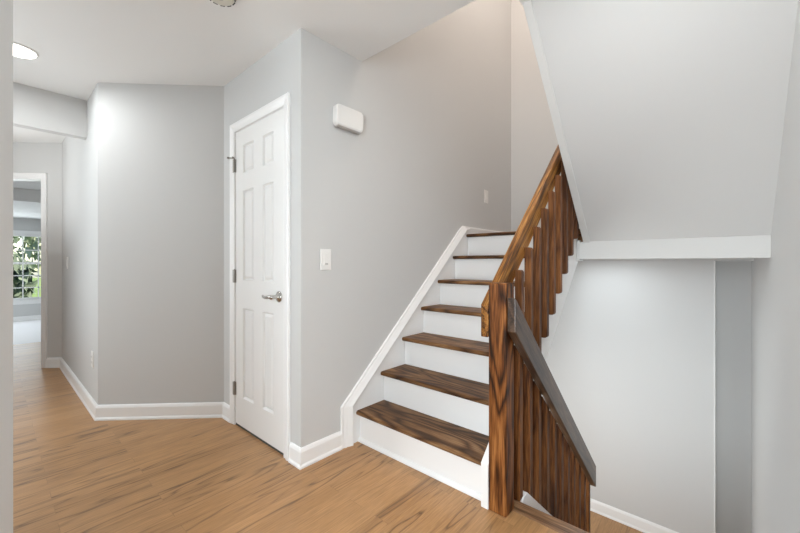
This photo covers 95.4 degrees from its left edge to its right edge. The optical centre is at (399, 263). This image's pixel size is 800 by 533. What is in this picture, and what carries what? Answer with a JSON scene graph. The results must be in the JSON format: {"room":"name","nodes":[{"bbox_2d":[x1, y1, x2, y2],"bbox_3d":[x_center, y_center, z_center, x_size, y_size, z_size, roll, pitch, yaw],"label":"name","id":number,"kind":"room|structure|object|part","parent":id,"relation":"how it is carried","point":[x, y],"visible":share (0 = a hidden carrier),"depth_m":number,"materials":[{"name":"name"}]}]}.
{"room":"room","nodes":[
{"label":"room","id":0,"kind":"room"},
{"bbox_2d":[0,0,12,532],"bbox_3d":[-2.086,-0.088,-0.502,0.270,2.440,3.587,0,0,42],"label":"wall","id":1,"kind":"structure","parent":0,"point":[6,6],"depth_m":0.78,"materials":[{"name":"paint"}]},
{"bbox_2d":[13,181,40,218],"bbox_3d":[-6.912,-1.268,5.999,7.600,0.320,7.700,0,0,42],"label":"ceiling","id":2,"kind":"structure","parent":0,"point":[21,209],"depth_m":7.09,"materials":[{"name":"paint"}]},
{"bbox_2d":[13,188,40,202],"bbox_3d":[-6.941,-1.198,6.026,0.010,0.220,7.700,0,0,42],"label":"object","id":3,"kind":"structure","parent":2,"relation":"attached to","point":[26,195],"depth_m":6.42,"materials":[{"name":"paint"}]},
{"bbox_2d":[13,218,40,316],"bbox_3d":[-9.723,0.149,8.496,0.120,2.515,7.700,0,0,42],"label":"wall","id":4,"kind":"structure","parent":0,"point":[23,224],"depth_m":8.98,"materials":[{"name":"paint"}]},
{"bbox_2d":[13,230,40,304],"bbox_3d":[-9.573,0.102,8.604,0.130,1.810,2.100,0,0,42],"label":"window","id":5,"kind":"structure","parent":4,"relation":"in","point":[26,248],"depth_m":9.01,"materials":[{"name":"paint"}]},
{"bbox_2d":[13,315,40,321],"bbox_3d":[-9.671,1.353,8.449,0.020,0.108,7.700,0,0,42],"label":"baseboard","id":6,"kind":"structure","parent":4,"relation":"attached to","point":[34,317],"depth_m":8.97,"materials":[{"name":"paint"}]},
{"bbox_2d":[13,319,40,344],"bbox_3d":[-7.667,1.456,6.670,5.580,0.100,7.700,0,0,42],"label":"floor","id":7,"kind":"structure","parent":0,"point":[28,331],"depth_m":7.51,"materials":[{"name":"carpet"}]},
{"bbox_2d":[13,142,61,357],"bbox_3d":[-4.632,-0.088,3.954,1.900,2.440,0.100,0,0,-3],"label":"wall","id":8,"kind":"structure","parent":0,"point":[27,157],"depth_m":3.95,"materials":[{"name":"paint"}]},
{"bbox_2d":[13,173,46,367],"bbox_3d":[-4.333,0.077,3.962,1.005,2.109,0.118,0,0,-3],"label":"door frame","id":9,"kind":"structure","parent":8,"relation":"attached to","point":[42,177],"depth_m":3.94,"materials":[{"name":"paint"}]},
{"bbox_2d":[13,82,86,139],"bbox_3d":[-3.169,-1.159,2.254,0.080,0.298,1.871,0,0,42],"label":"ceiling beam","id":10,"kind":"structure","parent":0,"point":[37,109],"depth_m":2.76,"materials":[{"name":"paint"}]},
{"bbox_2d":[62,83,97,403],"bbox_3d":[-2.900,-0.088,3.334,1.998,2.440,0.100,0,0,42],"label":"wall","id":11,"kind":"structure","parent":0,"point":[79,156],"depth_m":3.14,"materials":[{"name":"paint"}]},
{"bbox_2d":[91,351,93,367],"bbox_3d":[-2.330,0.727,2.754,0.074,0.120,0.010,0,0,42],"label":"wall outlet","id":12,"kind":"object","parent":11,"relation":"attached to","point":[92,352],"visible":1,"depth_m":2.74,"materials":[{"name":"white plastic"}]},
{"bbox_2d":[46,357,229,422],"bbox_3d":[-2.603,1.077,3.107,2.959,0.108,0.487,0,0,28],"label":"baseboard","id":13,"kind":"structure","parent":11,"relation":"attached to","point":[111,412],"depth_m":2.65,"materials":[{"name":"paint"}]},
{"bbox_2d":[98,83,223,404],"bbox_3d":[-1.745,-0.088,2.709,0.890,2.440,0.100,0,0,-3],"label":"wall","id":14,"kind":"structure","parent":0,"point":[161,146],"depth_m":2.66,"materials":[{"name":"paint"}]},
{"bbox_2d":[224,36,290,441],"bbox_3d":[-0.946,-0.088,2.440,0.953,2.440,0.100,0,0,42],"label":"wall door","id":15,"kind":"structure","parent":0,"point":[268,78],"depth_m":2.41,"materials":[{"name":"paint"}]},
{"bbox_2d":[227,92,289,460],"bbox_3d":[-0.903,0.075,2.360,0.762,2.112,0.163,0,0,42],"label":"door","id":16,"kind":"structure","parent":15,"relation":"attached to","point":[259,158],"depth_m":2.32,"materials":[{"name":"paint"}]},
{"bbox_2d":[13,0,526,142],"bbox_3d":[-2.886,-1.369,1.421,7.300,0.120,5.400,0,0,42],"label":"ceiling","id":17,"kind":"structure","parent":0,"point":[80,45],"depth_m":2.07,"materials":[{"name":"paint"}]},
{"bbox_2d":[13,42,38,58],"bbox_3d":[-2.344,-1.304,2.224,0.196,0.010,0.196,0,0,42],"label":"recessed light","id":18,"kind":"object","parent":17,"relation":"in","point":[19,50],"visible":0.69,"depth_m":2.24,"materials":[{"name":"white plastic"}]},
{"bbox_2d":[210,0,236,6],"bbox_3d":[-0.860,-1.287,1.745,0.148,0.044,0.148,0,0,42],"label":"smoke detector","id":19,"kind":"object","parent":17,"relation":"attached to","point":[228,3],"visible":1,"depth_m":1.77,"materials":[{"name":"grey plastic"}]},
{"bbox_2d":[13,342,588,532],"bbox_3d":[-3.175,1.256,1.562,7.920,0.251,5.228,0,0,42],"label":"floor","id":20,"kind":"structure","parent":0,"point":[73,472],"depth_m":1.86,"materials":[{"name":"brown wood"}]},
{"bbox_2d":[340,226,577,509],"bbox_3d":[0.480,0.398,2.466,0.944,1.468,1.483,0,0,42],"label":"staircase","id":21,"kind":"structure","parent":20,"relation":"on","point":[421,402],"depth_m":2.34,"materials":[{"name":"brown wood"}]},
{"bbox_3d":[0.071,1.121,2.022,0.890,0.022,0.017,0,0,42],"label":"shoe moulding","id":22,"kind":"part","parent":21,"relation":"part of","materials":[{"name":"paint"}]},
{"bbox_2d":[481,145,578,363],"bbox_3d":[0.860,-0.153,2.184,0.076,1.920,1.374,0,0,42],"label":"stair railing","id":23,"kind":"object","parent":21,"relation":"attached to","point":[537,286],"visible":0.68,"depth_m":2.13,"materials":[{"name":"brown wood"}]},
{"bbox_2d":[489,282,513,517],"bbox_3d":[0.466,0.611,1.673,0.087,1.042,0.088,0,0,42],"label":"newel post","id":24,"kind":"object","parent":20,"relation":"on","point":[501,345],"visible":1,"depth_m":1.64,"materials":[{"name":"brown wood"}]},
{"bbox_2d":[291,0,510,447],"bbox_3d":[0.351,-0.806,3.108,0.100,6.525,2.822,0,0,42],"label":"wall","id":25,"kind":"structure","parent":0,"point":[387,200],"depth_m":2.48,"materials":[{"name":"paint"}]},
{"bbox_2d":[288,431,342,469],"bbox_3d":[-0.494,1.077,2.143,0.122,0.108,0.297,0,0,42],"label":"baseboard","id":26,"kind":"structure","parent":25,"relation":"attached to","point":[299,457],"depth_m":2.07,"materials":[{"name":"paint"}]},
{"bbox_2d":[320,249,330,269],"bbox_3d":[-0.434,-0.022,2.140,0.012,0.124,0.077,0,0,42],"label":"light switch","id":27,"kind":"object","parent":25,"relation":"attached to","point":[325,254],"visible":1,"depth_m":2.13,"materials":[{"name":"white plastic"}]},
{"bbox_2d":[333,104,362,134],"bbox_3d":[-0.318,-0.886,2.243,0.048,0.133,0.215,0,0,42],"label":"door chime","id":28,"kind":"object","parent":25,"relation":"attached to","point":[345,118],"visible":1,"depth_m":2.21,"materials":[{"name":"white plastic"}]},
{"bbox_2d":[334,124,360,134],"bbox_3d":[-0.319,-0.825,2.248,0.037,0.008,0.190,0,0,42],"label":"speaker grille","id":29,"kind":"object","parent":28,"relation":"attached to","point":[347,127],"depth_m":2.23,"materials":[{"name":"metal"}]},
{"bbox_2d":[484,190,487,202],"bbox_3d":[0.853,-0.658,3.590,0.010,0.126,0.077,0,0,42],"label":"light switch","id":30,"kind":"object","parent":25,"relation":"attached to","point":[485,191],"visible":1,"depth_m":3.58,"materials":[{"name":"white plastic"}]},
{"bbox_2d":[469,227,500,233],"bbox_3d":[1.464,-0.295,3.156,1.500,0.078,0.972,0,0,42],"label":"baseboard","id":31,"kind":"structure","parent":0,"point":[472,230],"depth_m":3.47,"materials":[{"name":"paint"}]},
{"bbox_2d":[578,229,582,241],"bbox_3d":[1.641,-0.150,3.032,1.930,0.213,0.922,0,0,42],"label":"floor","id":32,"kind":"structure","parent":0,"point":[580,235],"depth_m":2.69,"materials":[{"name":"brown wood"}]},
{"bbox_2d":[590,511,643,532],"bbox_3d":[1.321,2.406,2.626,1.990,0.100,2.510,0,0,42],"label":"floor","id":33,"kind":"structure","parent":0,"point":[599,523],"depth_m":3.26,"materials":[{"name":"brown wood"}]},
{"bbox_2d":[520,491,551,515],"bbox_3d":[1.290,1.739,1.907,0.921,1.235,1.247,0,0,42],"label":"staircase","id":34,"kind":"structure","parent":33,"relation":"on","point":[527,499],"depth_m":1.82,"materials":[{"name":"white wood"}]},
{"bbox_2d":[508,298,595,532],"bbox_3d":[0.927,1.120,2.124,0.082,1.933,1.361,0,0,42],"label":"stair railing","id":35,"kind":"object","parent":34,"relation":"on","point":[558,471],"visible":0.83,"depth_m":1.93,"materials":[{"name":"brown wood"}]},
{"bbox_2d":[511,0,753,532],"bbox_3d":[2.073,-0.806,3.466,2.200,6.525,0.300,0,0,42],"label":"wall","id":36,"kind":"structure","parent":0,"point":[630,357],"depth_m":3.16,"materials":[{"name":"paint"}]},
{"bbox_2d":[590,498,678,532],"bbox_3d":[2.001,2.303,3.449,1.915,0.108,0.220,0,0,42],"label":"baseboard","id":37,"kind":"structure","parent":36,"relation":"attached to","point":[633,521],"depth_m":3.27,"materials":[{"name":"paint"}]},
{"bbox_2d":[714,261,715,532],"bbox_3d":[2.563,1.169,2.962,0.008,2.375,0.202,0,0,42],"label":"trim","id":38,"kind":"structure","parent":36,"relation":"attached to","point":[714,261],"depth_m":2.94,"materials":[{"name":"paint"}]},
{"bbox_2d":[532,0,797,241],"bbox_3d":[1.328,-0.929,1.858,1.019,1.548,1.150,0,0,42],"label":"ceiling","id":39,"kind":"structure","parent":0,"point":[672,112],"depth_m":1.84,"materials":[{"name":"paint"}]},
{"bbox_2d":[523,0,589,242],"bbox_3d":[0.970,-0.909,2.196,0.044,1.521,1.119,0,0,42],"label":"trim","id":40,"kind":"structure","parent":39,"relation":"attached to","point":[528,6],"depth_m":2.11,"materials":[{"name":"paint"}]},
{"bbox_2d":[576,235,770,260],"bbox_3d":[1.695,-0.143,2.368,1.002,0.250,0.100,0,0,42],"label":"beam landing","id":41,"kind":"structure","parent":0,"point":[759,246],"depth_m":2.27,"materials":[{"name":"paint"}]},
{"bbox_2d":[752,0,799,532],"bbox_3d":[0.411,-0.806,-0.003,0.100,6.525,7.655,0,0,40],"label":"wall","id":42,"kind":"structure","parent":0,"point":[775,279],"depth_m":1.76,"materials":[{"name":"paint"}]}
]}

